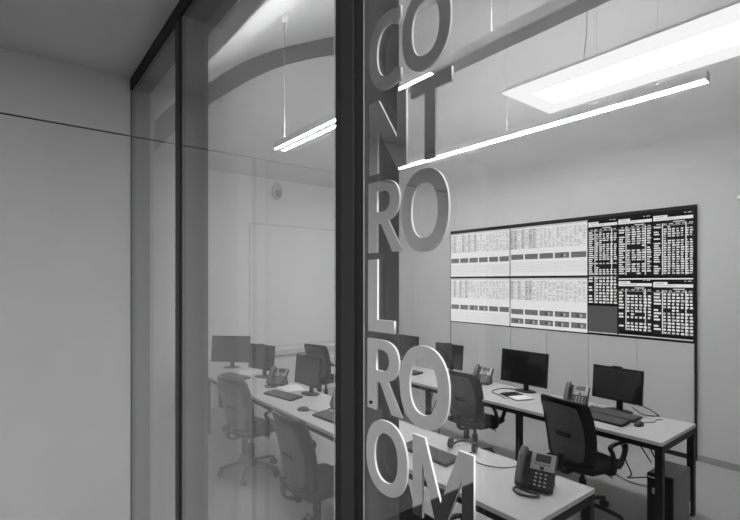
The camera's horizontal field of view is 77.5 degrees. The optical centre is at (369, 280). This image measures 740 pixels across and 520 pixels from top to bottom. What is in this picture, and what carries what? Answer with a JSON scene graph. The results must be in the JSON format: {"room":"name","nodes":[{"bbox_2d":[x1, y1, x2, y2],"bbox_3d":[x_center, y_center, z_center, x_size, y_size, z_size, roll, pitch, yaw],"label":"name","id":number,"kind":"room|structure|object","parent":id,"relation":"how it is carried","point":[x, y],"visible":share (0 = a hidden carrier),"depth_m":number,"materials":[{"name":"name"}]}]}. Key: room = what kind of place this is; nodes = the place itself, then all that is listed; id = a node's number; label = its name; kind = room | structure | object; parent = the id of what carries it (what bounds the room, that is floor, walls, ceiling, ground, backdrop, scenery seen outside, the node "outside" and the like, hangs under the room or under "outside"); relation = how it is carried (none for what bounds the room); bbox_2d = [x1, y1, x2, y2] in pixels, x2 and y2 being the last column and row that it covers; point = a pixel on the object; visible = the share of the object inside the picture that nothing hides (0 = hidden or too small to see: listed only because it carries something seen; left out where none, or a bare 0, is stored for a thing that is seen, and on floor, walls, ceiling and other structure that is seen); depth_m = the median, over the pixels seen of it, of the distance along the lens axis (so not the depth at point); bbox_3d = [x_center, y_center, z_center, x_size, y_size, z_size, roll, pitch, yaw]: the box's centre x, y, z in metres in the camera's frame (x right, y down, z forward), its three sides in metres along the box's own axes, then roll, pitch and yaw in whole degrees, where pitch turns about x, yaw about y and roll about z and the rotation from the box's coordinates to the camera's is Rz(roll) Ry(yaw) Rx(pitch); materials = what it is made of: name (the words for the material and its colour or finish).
{"room":"office corridor","nodes":[
{"label":"office corridor","id":0,"kind":"room"},
{"bbox_2d":[0,47,130,519],"bbox_3d":[-3.172,0.395,1.135,4.648,3.010,0.120,0,0,-38],"label":"wall","id":1,"kind":"structure","parent":0,"point":[65,129],"depth_m":2.35,"materials":[{"name":"paint"}]},
{"bbox_2d":[131,90,149,519],"bbox_3d":[-1.275,0.405,2.560,0.096,2.990,0.009,0,0,-38],"label":"trim","id":2,"kind":"structure","parent":1,"relation":"attached to","point":[140,102],"depth_m":2.55,"materials":[{"name":"grey metal"}]},
{"bbox_2d":[0,0,179,78],"bbox_3d":[-1.303,-1.185,-1.213,4.850,0.150,6.123,0,0,-38],"label":"ceiling","id":3,"kind":"structure","parent":0,"point":[113,37],"depth_m":2.03,"materials":[{"name":"grey paint"}]},
{"bbox_2d":[130,91,153,519],"bbox_3d":[-2.545,0.280,4.181,0.118,3.240,4.087,0,0,-38],"label":"wall","id":4,"kind":"structure","parent":0,"point":[152,92],"depth_m":2.61,"materials":[{"name":"paint"}]},
{"bbox_2d":[153,0,245,92],"bbox_3d":[0.349,-1.210,0.669,0.080,0.260,5.013,0,0,-38],"label":"wall","id":5,"kind":"structure","parent":0,"point":[168,80],"depth_m":2.30,"materials":[{"name":"paint"}]},
{"bbox_2d":[130,0,236,93],"bbox_3d":[-0.220,-1.079,1.264,0.141,0.063,3.353,0,0,-38],"label":"trim","id":6,"kind":"structure","parent":5,"relation":"attached to","point":[160,57],"depth_m":2.03,"materials":[{"name":"black metal"}]},
{"bbox_2d":[175,15,207,519],"bbox_3d":[-0.730,0.405,1.882,0.108,2.990,0.092,0,0,-38],"label":"trim","id":7,"kind":"structure","parent":5,"relation":"attached to","point":[191,35],"depth_m":1.84,"materials":[{"name":"black metal"}]},
{"bbox_2d":[334,0,398,519],"bbox_3d":[-0.009,0.405,0.967,0.098,2.990,0.104,0,0,-38],"label":"trim","id":8,"kind":"structure","parent":5,"relation":"attached to","point":[356,496],"depth_m":0.93,"materials":[{"name":"black metal"}]},
{"bbox_2d":[154,161,333,417],"bbox_3d":[-1.775,0.120,7.388,5.080,3.560,0.025,0,0,-38],"label":"wall","id":9,"kind":"structure","parent":0,"point":[235,201],"depth_m":7.01,"materials":[{"name":"grey paint"}]},
{"bbox_2d":[272,183,281,199],"bbox_3d":[-1.512,-1.469,7.537,0.170,0.280,0.110,0,0,-38],"label":"sensor","id":10,"kind":"object","parent":9,"relation":"attached to","point":[277,189],"visible":1,"depth_m":7.50,"materials":[{"name":"grey plastic"}]},
{"bbox_2d":[249,222,333,354],"bbox_3d":[-0.908,0.142,8.024,2.670,2.135,0.060,0,0,-38],"label":"board","id":11,"kind":"object","parent":9,"relation":"attached to","point":[291,268],"visible":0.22,"depth_m":7.72,"materials":[{"name":"paint"}]},
{"bbox_2d":[154,55,333,187],"bbox_3d":[-1.783,-1.440,7.462,5.300,6.680,0.100,0,0,-38],"label":"ceiling","id":12,"kind":"structure","parent":0,"point":[245,123],"depth_m":7.57,"materials":[{"name":"paint"}]},
{"bbox_2d":[154,37,333,151],"bbox_3d":[-1.774,-2.749,7.386,5.080,3.977,0.030,0,0,-38],"label":"trim","id":13,"kind":"structure","parent":12,"relation":"attached to","point":[164,125],"depth_m":7.27,"materials":[{"name":"grey paint"}]},
{"bbox_2d":[154,0,435,120],"bbox_3d":[1.081,-3.113,3.862,5.300,3.594,9.300,0,0,-38],"label":"ceiling","id":14,"kind":"structure","parent":0,"point":[255,29],"depth_m":5.71,"materials":[{"name":"white paint"}]},
{"bbox_2d":[274,12,333,150],"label":"pendant lamp","id":15,"kind":"object","parent":14,"relation":"hanging from","point":[326,123],"depth_m":4.99,"materials":[{"name":"silver metal"}]},
{"bbox_2d":[283,126,333,150],"bbox_3d":[-0.411,-1.544,4.689,0.028,0.007,1.956,0,0,-38],"label":"diffuser","id":16,"kind":"object","parent":15,"relation":"attached to","point":[330,127],"depth_m":4.97,"materials":[{"name":"white plastic"}]},
{"bbox_2d":[275,73,432,148],"bbox_3d":[-0.322,-1.544,4.408,0.027,0.007,2.506,0,0,-38],"label":"diffuser","id":17,"kind":"object","parent":15,"relation":"attached to","point":[408,83],"depth_m":4.61,"materials":[{"name":"white plastic"}]},
{"bbox_2d":[399,0,610,92],"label":"pendant lamp","id":18,"kind":"object","parent":14,"relation":"hanging from","point":[544,17],"depth_m":2.93,"materials":[{"name":"silver metal"}]},
{"bbox_2d":[399,0,709,168],"bbox_3d":[1.311,-2.859,5.167,0.085,2.641,4.145,0,0,-38],"label":"pendant lamp","id":19,"kind":"object","parent":14,"relation":"hanging from","point":[702,77],"visible":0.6,"depth_m":4.28,"materials":[{"name":"silver metal"}]},
{"bbox_2d":[399,79,707,168],"bbox_3d":[1.311,-1.544,5.167,0.077,0.007,4.125,0,0,-38],"label":"diffuser","id":20,"kind":"object","parent":19,"relation":"attached to","point":[693,82],"depth_m":4.37,"materials":[{"name":"white plastic"}]},
{"bbox_2d":[500,0,739,113],"bbox_3d":[2.450,-2.664,2.654,0.740,2.253,3.504,0,0,-38],"label":"lamp","id":21,"kind":"object","parent":14,"relation":"hanging from","point":[712,36],"visible":0.91,"depth_m":3.25,"materials":[{"name":"white metal"}]},
{"bbox_2d":[517,94,552,107],"bbox_3d":[1.415,-1.544,3.956,0.320,0.009,0.158,0,0,-38],"label":"diffuser","id":22,"kind":"object","parent":21,"relation":"attached to","point":[534,100],"depth_m":3.93,"materials":[{"name":"white plastic"}]},
{"bbox_2d":[534,21,739,102],"bbox_3d":[2.488,-1.544,2.607,0.320,0.011,3.284,0,0,-38],"label":"diffuser","id":23,"kind":"object","parent":21,"relation":"attached to","point":[725,36],"depth_m":3.26,"materials":[{"name":"white plastic"}]},
{"bbox_2d":[537,43,739,113],"bbox_3d":[2.657,-1.544,2.819,0.204,0.009,3.484,0,0,-38],"label":"diffuser","id":24,"kind":"object","parent":21,"relation":"attached to","point":[733,50],"depth_m":3.49,"materials":[{"name":"white plastic"}]},
{"bbox_2d":[154,387,739,519],"bbox_3d":[1.349,1.975,3.565,5.350,0.150,10.300,0,0,-38],"label":"floor","id":25,"kind":"structure","parent":0,"point":[717,488],"depth_m":4.46,"materials":[{"name":"carpet"}]},
{"bbox_2d":[208,359,253,433],"bbox_3d":[-2.125,1.530,6.326,0.630,0.740,1.118,0,0,-38],"label":"desk","id":26,"kind":"object","parent":25,"relation":"on","point":[214,367],"visible":0.1,"depth_m":6.11,"materials":[{"name":"laminate"}]},
{"bbox_2d":[211,335,250,368],"bbox_3d":[-1.855,0.947,6.191,0.545,0.425,0.170,0,0,9],"label":"monitor","id":27,"kind":"object","parent":26,"relation":"on","point":[231,349],"visible":0.98,"depth_m":6.15,"materials":[{"name":"black plastic"}]},
{"bbox_2d":[216,376,280,485],"bbox_3d":[-1.177,1.405,4.556,0.621,0.989,0.647,0,0,37],"label":"office chair","id":28,"kind":"object","parent":25,"relation":"on","point":[241,422],"visible":0.91,"depth_m":4.35,"materials":[{"name":"black fabric"}]},
{"bbox_2d":[208,369,294,460],"bbox_3d":[-1.428,1.530,5.450,0.630,0.740,1.118,0,0,-38],"label":"desk","id":29,"kind":"object","parent":25,"relation":"on","point":[254,383],"visible":0.14,"depth_m":5.27,"materials":[{"name":"laminate"}]},
{"bbox_2d":[220,372,249,379],"bbox_3d":[-1.624,1.145,5.544,0.440,0.033,0.155,0,0,43],"label":"keyboard","id":30,"kind":"object","parent":29,"relation":"on","point":[231,375],"visible":0.99,"depth_m":5.51,"materials":[{"name":"black plastic"}]},
{"bbox_2d":[238,370,257,374],"bbox_3d":[-1.543,1.156,5.827,0.233,0.006,0.314,0,0,-8],"label":"paper sheets","id":31,"kind":"object","parent":29,"relation":"on","point":[242,372],"visible":0.86,"depth_m":5.81,"materials":[{"name":"white paper"}]},
{"bbox_2d":[248,343,274,377],"bbox_3d":[-1.291,0.958,5.589,0.440,0.403,0.170,0,0,36],"label":"monitor","id":32,"kind":"object","parent":29,"relation":"on","point":[261,356],"visible":0.84,"depth_m":5.55,"materials":[{"name":"black plastic"}]},
{"bbox_2d":[265,365,288,387],"bbox_3d":[-1.039,1.054,5.100,0.205,0.211,0.238,0,0,22],"label":"desk phone","id":33,"kind":"object","parent":29,"relation":"on","point":[276,377],"visible":1,"depth_m":5.11,"materials":[{"name":"plastic"}]},
{"bbox_2d":[250,384,331,502],"bbox_3d":[-0.731,1.530,4.573,0.630,0.740,1.118,0,0,-38],"label":"desk","id":34,"kind":"object","parent":25,"relation":"on","point":[321,402],"visible":0.22,"depth_m":4.40,"materials":[{"name":"laminate"}]},
{"bbox_2d":[263,389,302,400],"bbox_3d":[-0.880,1.145,4.641,0.440,0.033,0.155,0,0,42],"label":"keyboard","id":35,"kind":"object","parent":34,"relation":"on","point":[276,393],"visible":1,"depth_m":4.60,"materials":[{"name":"black plastic"}]},
{"bbox_2d":[278,384,304,391],"bbox_3d":[-0.844,1.156,4.974,0.232,0.006,0.315,0,0,-29],"label":"paper sheets","id":36,"kind":"object","parent":34,"relation":"on","point":[287,388],"visible":0.89,"depth_m":4.95,"materials":[{"name":"white paper"}]},
{"bbox_2d":[297,406,316,411],"bbox_3d":[-0.474,1.139,4.082,0.375,0.041,0.064,0,0,19],"label":"computer mouse","id":37,"kind":"object","parent":34,"relation":"on","point":[302,408],"visible":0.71,"depth_m":4.10,"materials":[{"name":"plastic"}]},
{"bbox_2d":[294,354,321,395],"bbox_3d":[-0.614,0.958,4.740,0.170,0.403,0.440,0,0,-41],"label":"monitor","id":38,"kind":"object","parent":34,"relation":"on","point":[308,368],"visible":1,"depth_m":4.70,"materials":[{"name":"black plastic"}]},
{"bbox_2d":[270,409,333,519],"bbox_3d":[-0.387,1.405,3.321,0.647,0.989,0.621,0,0,-40],"label":"office chair","id":39,"kind":"object","parent":25,"relation":"on","point":[310,481],"visible":0.85,"depth_m":3.11,"materials":[{"name":"black fabric"}]},
{"bbox_2d":[304,344,333,394],"bbox_3d":[-0.659,1.405,6.860,0.621,0.989,0.647,0,0,36],"label":"office chair","id":40,"kind":"object","parent":25,"relation":"on","point":[318,351],"visible":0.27,"depth_m":6.61,"materials":[{"name":"black fabric"}]},
{"bbox_2d":[317,356,403,416],"bbox_3d":[-0.159,1.530,6.697,0.710,0.740,1.158,0,0,-38],"label":"desk","id":41,"kind":"object","parent":25,"relation":"on","point":[401,407],"visible":0.02,"depth_m":6.46,"materials":[{"name":"laminate"}]},
{"bbox_2d":[297,410,443,498],"bbox_3d":[-0.034,1.530,3.697,0.630,0.740,1.118,0,0,-38],"label":"desk","id":42,"kind":"object","parent":25,"relation":"on","point":[321,427],"visible":0.02,"depth_m":3.63,"materials":[{"name":"laminate"}]},
{"bbox_2d":[312,410,333,423],"bbox_3d":[-0.294,1.145,3.855,0.155,0.033,0.440,0,0,-42],"label":"keyboard","id":43,"kind":"object","parent":42,"relation":"on","point":[326,415],"visible":0.36,"depth_m":3.90,"materials":[{"name":"black plastic"}]},
{"bbox_2d":[327,392,333,411],"bbox_3d":[-0.258,1.054,4.146,0.205,0.211,0.238,0,0,31],"label":"desk phone","id":44,"kind":"object","parent":42,"relation":"on","point":[331,404],"visible":0.07,"depth_m":4.14,"materials":[{"name":"plastic"}]},
{"bbox_2d":[399,483,461,519],"bbox_3d":[0.222,1.405,2.604,0.647,0.989,0.621,0,0,-34],"label":"office chair","id":45,"kind":"object","parent":25,"relation":"on","point":[405,500],"visible":0.09,"depth_m":2.34,"materials":[{"name":"black fabric"}]},
{"bbox_2d":[399,366,468,438],"bbox_3d":[0.564,1.530,5.789,0.710,0.740,1.158,0,0,-38],"label":"desk","id":46,"kind":"object","parent":25,"relation":"on","point":[421,381],"visible":0.24,"depth_m":5.33,"materials":[{"name":"laminate"}]},
{"bbox_2d":[399,334,418,359],"bbox_3d":[0.483,0.947,6.300,0.170,0.425,0.545,0,0,-38],"label":"monitor","id":47,"kind":"object","parent":46,"relation":"on","point":[406,342],"visible":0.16,"depth_m":6.23,"materials":[{"name":"black plastic"}]},
{"bbox_2d":[400,367,422,375],"bbox_3d":[0.469,1.145,5.868,0.155,0.033,0.440,0,0,-38],"label":"keyboard","id":48,"kind":"object","parent":46,"relation":"on","point":[414,372],"visible":0.3,"depth_m":5.72,"materials":[{"name":"black plastic"}]},
{"bbox_2d":[435,342,463,370],"bbox_3d":[0.987,0.958,5.666,0.170,0.403,0.440,0,0,-38],"label":"monitor","id":49,"kind":"object","parent":46,"relation":"on","point":[452,354],"visible":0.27,"depth_m":5.59,"materials":[{"name":"black plastic"}]},
{"bbox_2d":[447,370,505,452],"bbox_3d":[1.093,1.405,4.818,0.647,0.989,0.621,0,0,-40],"label":"office chair","id":50,"kind":"object","parent":25,"relation":"on","point":[466,407],"visible":0.8,"depth_m":4.62,"materials":[{"name":"black fabric"}]},
{"bbox_2d":[428,382,559,469],"bbox_3d":[1.286,1.530,4.881,0.710,0.740,1.158,0,0,-38],"label":"desk","id":51,"kind":"object","parent":25,"relation":"on","point":[492,400],"visible":0.29,"depth_m":4.47,"materials":[{"name":"laminate"}]},
{"bbox_2d":[473,364,493,385],"bbox_3d":[1.250,1.054,5.187,0.205,0.211,0.238,0,0,39],"label":"desk phone","id":52,"kind":"object","parent":51,"relation":"on","point":[485,374],"visible":0.77,"depth_m":5.20,"materials":[{"name":"plastic"}]},
{"bbox_2d":[501,392,533,400],"bbox_3d":[1.465,1.151,4.616,0.200,0.016,0.300,0,0,-16],"label":"notebook","id":53,"kind":"object","parent":51,"relation":"on","point":[516,396],"visible":1,"depth_m":4.57,"materials":[{"name":"paper"}]},
{"bbox_2d":[500,348,548,393],"bbox_3d":[1.635,0.947,4.853,0.170,0.425,0.545,0,0,-38],"label":"monitor","id":54,"kind":"object","parent":51,"relation":"on","point":[527,368],"visible":1,"depth_m":4.81,"materials":[{"name":"black plastic"}]},
{"bbox_2d":[408,436,594,519],"bbox_3d":[0.664,1.530,2.820,0.630,0.740,1.118,0,0,-38],"label":"desk","id":55,"kind":"object","parent":25,"relation":"on","point":[496,499],"visible":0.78,"depth_m":2.55,"materials":[{"name":"laminate"}]},
{"bbox_2d":[406,440,456,466],"bbox_3d":[0.394,1.145,3.087,0.155,0.033,0.440,0,0,-38],"label":"keyboard","id":56,"kind":"object","parent":55,"relation":"on","point":[443,458],"visible":0.54,"depth_m":2.99,"materials":[{"name":"black plastic"}]},
{"bbox_2d":[447,438,477,453],"bbox_3d":[0.650,1.123,3.163,0.193,0.072,0.213,0,0,-27],"label":"headset","id":57,"kind":"object","parent":55,"relation":"on","point":[450,442],"visible":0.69,"depth_m":3.18,"materials":[{"name":"black plastic"}]},
{"bbox_2d":[447,438,453,447],"bbox_3d":[0.559,1.123,3.202,0.023,0.072,0.072,0,0,32],"label":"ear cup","id":58,"kind":"object","parent":57,"relation":"on","point":[450,442],"depth_m":3.19,"materials":[{"name":"black plastic"}]},
{"bbox_2d":[471,442,477,452],"bbox_3d":[0.707,1.123,3.112,0.023,0.072,0.072,0,0,32],"label":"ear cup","id":59,"kind":"object","parent":57,"relation":"on","point":[474,447],"depth_m":3.09,"materials":[{"name":"black plastic"}]},
{"bbox_2d":[476,461,515,467],"bbox_3d":[0.807,1.155,2.915,0.327,0.005,0.123,0,0,26],"label":"loose cable","id":60,"kind":"object","parent":55,"relation":"on","point":[476,461],"visible":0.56,"depth_m":2.87,"materials":[{"name":"plastic"}]},
{"bbox_2d":[512,445,557,497],"bbox_3d":[0.911,1.054,2.562,0.205,0.211,0.238,0,0,35],"label":"desk phone","id":61,"kind":"object","parent":55,"relation":"on","point":[535,471],"visible":1,"depth_m":2.57,"materials":[{"name":"plastic"}]},
{"bbox_2d":[540,393,627,519],"bbox_3d":[1.716,1.405,3.730,0.647,0.989,0.621,0,0,-30],"label":"office chair","id":62,"kind":"object","parent":25,"relation":"on","point":[570,426],"visible":0.9,"depth_m":3.55,"materials":[{"name":"black fabric"}]},
{"bbox_2d":[520,396,695,519],"bbox_3d":[2.008,1.530,3.974,0.710,0.740,1.158,0,0,-38],"label":"desk","id":63,"kind":"object","parent":25,"relation":"on","point":[660,436],"visible":0.71,"depth_m":3.60,"materials":[{"name":"laminate"}]},
{"bbox_2d":[563,381,589,404],"bbox_3d":[1.896,1.054,4.263,0.205,0.211,0.238,0,0,39],"label":"desk phone","id":64,"kind":"object","parent":63,"relation":"on","point":[576,393],"visible":0.7,"depth_m":4.28,"materials":[{"name":"plastic"}]},
{"bbox_2d":[591,411,630,426],"bbox_3d":[1.929,1.145,3.872,0.155,0.033,0.440,0,0,-35],"label":"keyboard","id":65,"kind":"object","parent":63,"relation":"on","point":[611,420],"visible":0.67,"depth_m":3.77,"materials":[{"name":"black plastic"}]},
{"bbox_2d":[589,405,641,422],"bbox_3d":[2.087,1.145,3.986,0.155,0.033,0.440,0,0,-35],"label":"keyboard","id":66,"kind":"object","parent":63,"relation":"on","point":[633,418],"visible":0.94,"depth_m":3.94,"materials":[{"name":"black plastic"}]},
{"bbox_2d":[592,364,643,413],"bbox_3d":[2.221,0.958,4.115,0.170,0.403,0.440,0,0,-34],"label":"monitor","id":67,"kind":"object","parent":63,"relation":"on","point":[621,385],"visible":0.85,"depth_m":4.08,"materials":[{"name":"black plastic"}]},
{"bbox_2d":[597,445,645,486],"bbox_3d":[2.065,1.461,3.999,0.171,0.448,0.573,0,0,-25],"label":"power cable","id":68,"kind":"object","parent":63,"relation":"hanging from","point":[597,445],"visible":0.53,"depth_m":3.79,"materials":[{"name":"grey plastic"}]},
{"bbox_2d":[621,445,646,477],"bbox_3d":[2.156,1.417,3.769,0.237,0.437,0.111,0,0,2],"label":"power cable","id":69,"kind":"object","parent":63,"relation":"hanging from","point":[621,445],"visible":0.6,"depth_m":3.76,"materials":[{"name":"black plastic"}]},
{"bbox_2d":[632,406,659,416],"bbox_3d":[2.376,1.113,3.977,0.213,0.094,0.061,0,0,34],"label":"cable","id":70,"kind":"object","parent":63,"relation":"on","point":[642,406],"visible":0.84,"depth_m":3.96,"materials":[{"name":"black plastic"}]},
{"bbox_2d":[634,419,662,426],"bbox_3d":[2.267,1.139,3.768,0.375,0.041,0.064,0,0,-33],"label":"computer mouse","id":71,"kind":"object","parent":63,"relation":"on","point":[640,423],"visible":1,"depth_m":3.68,"materials":[{"name":"plastic"}]},
{"bbox_2d":[647,461,689,519],"bbox_3d":[2.346,1.690,3.619,0.382,0.420,0.178,0,0,-38],"label":"computer tower","id":72,"kind":"object","parent":25,"relation":"on","point":[677,476],"visible":0.8,"depth_m":3.54,"materials":[{"name":"grey"}]},
{"bbox_2d":[399,0,739,464],"bbox_3d":[3.096,-1.525,5.465,0.150,6.850,9.300,0,0,-38],"label":"wall","id":73,"kind":"structure","parent":0,"point":[682,147],"depth_m":5.78,"materials":[{"name":"paint"}]},
{"bbox_2d":[451,277,509,325],"bbox_3d":[1.669,0.295,7.073,0.022,0.714,1.125,0,0,-38],"label":"display","id":74,"kind":"object","parent":73,"relation":"attached to","point":[480,300],"visible":1,"depth_m":7.02,"materials":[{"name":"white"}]},
{"bbox_2d":[451,227,509,276],"bbox_3d":[1.669,-0.422,7.073,0.022,0.714,1.125,0,0,-38],"label":"display","id":75,"kind":"object","parent":73,"relation":"attached to","point":[478,253],"visible":1,"depth_m":7.02,"materials":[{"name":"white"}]},
{"bbox_2d":[510,276,587,332],"bbox_3d":[2.371,0.295,6.191,0.022,0.714,1.125,0,0,-38],"label":"display","id":76,"kind":"object","parent":73,"relation":"attached to","point":[559,303],"visible":1,"depth_m":6.14,"materials":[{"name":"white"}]},
{"bbox_2d":[510,219,587,276],"bbox_3d":[2.371,-0.422,6.191,0.022,0.714,1.125,0,0,-38],"label":"display","id":77,"kind":"object","parent":73,"relation":"attached to","point":[560,248],"visible":1,"depth_m":6.14,"materials":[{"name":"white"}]},
{"bbox_2d":[450,204,696,460],"bbox_3d":[2.386,0.545,6.205,0.040,2.710,3.418,0,0,-38],"label":"wall panel","id":78,"kind":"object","parent":73,"relation":"attached to","point":[669,368],"depth_m":5.63,"materials":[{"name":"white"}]},
{"bbox_2d":[588,275,693,342],"bbox_3d":[3.072,0.295,5.308,0.022,0.714,1.125,0,0,-38],"label":"display","id":79,"kind":"object","parent":73,"relation":"attached to","point":[659,307],"visible":1,"depth_m":5.25,"materials":[{"name":"black"}]},
{"bbox_2d":[588,207,693,275],"bbox_3d":[3.072,-0.422,5.308,0.022,0.714,1.125,0,0,-38],"label":"display","id":80,"kind":"object","parent":73,"relation":"attached to","point":[655,242],"visible":1,"depth_m":5.25,"materials":[{"name":"black"}]},
{"bbox_2d":[698,455,739,471],"bbox_3d":[4.664,1.867,3.362,0.014,0.066,3.855,0,0,-38],"label":"baseboard","id":81,"kind":"structure","parent":73,"relation":"attached to","point":[716,462],"depth_m":4.72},
{"bbox_3d":[-2.623,1.975,0.406,4.800,0.150,10.300,0,0,-39],"label":"floor","id":82,"kind":"structure","parent":0,"visible":0},
{"bbox_3d":[-0.236,1.865,1.252,0.098,0.070,3.353,0,0,-39],"label":"trim","id":83,"kind":"structure","parent":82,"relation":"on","visible":0},
{"bbox_3d":[0.369,0.392,0.462,0.053,2.880,1.159,0,0,-39],"label":"window","id":84,"kind":"structure","parent":83,"relation":"attached to","visible":0},
{"bbox_2d":[368,259,395,333],"bbox_3d":[0.021,0.027,0.852,0.004,0.135,0.075,0,0,-38],"label":"letter","id":85,"kind":"object","parent":84,"relation":"attached to","point":[375,324],"visible":1,"depth_m":0.86,"materials":[{"name":"grey metal"}]},
{"bbox_2d":[367,338,402,418],"bbox_3d":[0.026,0.175,0.844,0.006,0.132,0.097,0,0,-38],"label":"letter","id":86,"kind":"object","parent":84,"relation":"attached to","point":[374,375],"visible":1,"depth_m":0.85,"materials":[{"name":"grey plastic"}]},
{"bbox_2d":[368,180,403,252],"bbox_3d":[0.028,-0.119,0.843,0.004,0.132,0.095,0,0,-38],"label":"letter","id":87,"kind":"object","parent":84,"relation":"attached to","point":[375,217],"visible":1,"depth_m":0.85,"materials":[{"name":"grey metal"}]},
{"bbox_2d":[369,5,402,90],"bbox_3d":[0.028,-0.418,0.844,0.004,0.139,0.089,0,0,-38],"label":"letter","id":88,"kind":"object","parent":84,"relation":"attached to","point":[395,15],"visible":1,"depth_m":0.85,"materials":[{"name":"grey plastic"}]},
{"bbox_2d":[366,420,408,497],"bbox_3d":[0.030,0.323,0.841,0.004,0.135,0.115,0,0,-38],"label":"letter","id":89,"kind":"object","parent":84,"relation":"attached to","point":[397,488],"visible":1,"depth_m":0.83,"materials":[{"name":"grey metal"}]},
{"bbox_2d":[369,87,407,175],"bbox_3d":[0.032,-0.268,0.838,0.004,0.134,0.103,0,0,-38],"label":"letter","id":90,"kind":"object","parent":84,"relation":"attached to","point":[396,144],"visible":1,"depth_m":0.83,"materials":[{"name":"grey plastic"}]},
{"bbox_2d":[400,345,450,430],"bbox_3d":[0.090,0.177,0.766,0.004,0.138,0.115,0,0,-38],"label":"letter","id":91,"kind":"object","parent":84,"relation":"attached to","point":[431,422],"visible":1,"depth_m":0.76,"materials":[{"name":"grey metal"}]},
{"bbox_2d":[402,168,450,251],"bbox_3d":[0.091,-0.117,0.764,0.004,0.138,0.109,0,0,-38],"label":"letter","id":92,"kind":"object","parent":84,"relation":"attached to","point":[432,176],"visible":1,"depth_m":0.76,"materials":[{"name":"grey metal"}]},
{"bbox_2d":[402,0,452,71],"bbox_3d":[0.093,-0.419,0.762,0.004,0.138,0.111,0,0,-38],"label":"letter","id":93,"kind":"object","parent":84,"relation":"attached to","point":[417,63],"visible":1,"depth_m":0.76,"materials":[{"name":"grey plastic"}]},
{"bbox_2d":[411,66,453,160],"bbox_3d":[0.100,-0.267,0.753,0.004,0.135,0.092,0,0,-38],"label":"letter","id":94,"kind":"object","parent":84,"relation":"attached to","point":[428,86],"visible":1,"depth_m":0.75,"materials":[{"name":"grey plastic"}]},
{"bbox_2d":[413,433,475,519],"bbox_3d":[0.115,0.327,0.734,0.004,0.135,0.130,0,0,-38],"label":"letter","id":95,"kind":"object","parent":84,"relation":"attached to","point":[463,473],"visible":1,"depth_m":0.73,"materials":[{"name":"grey metal"}]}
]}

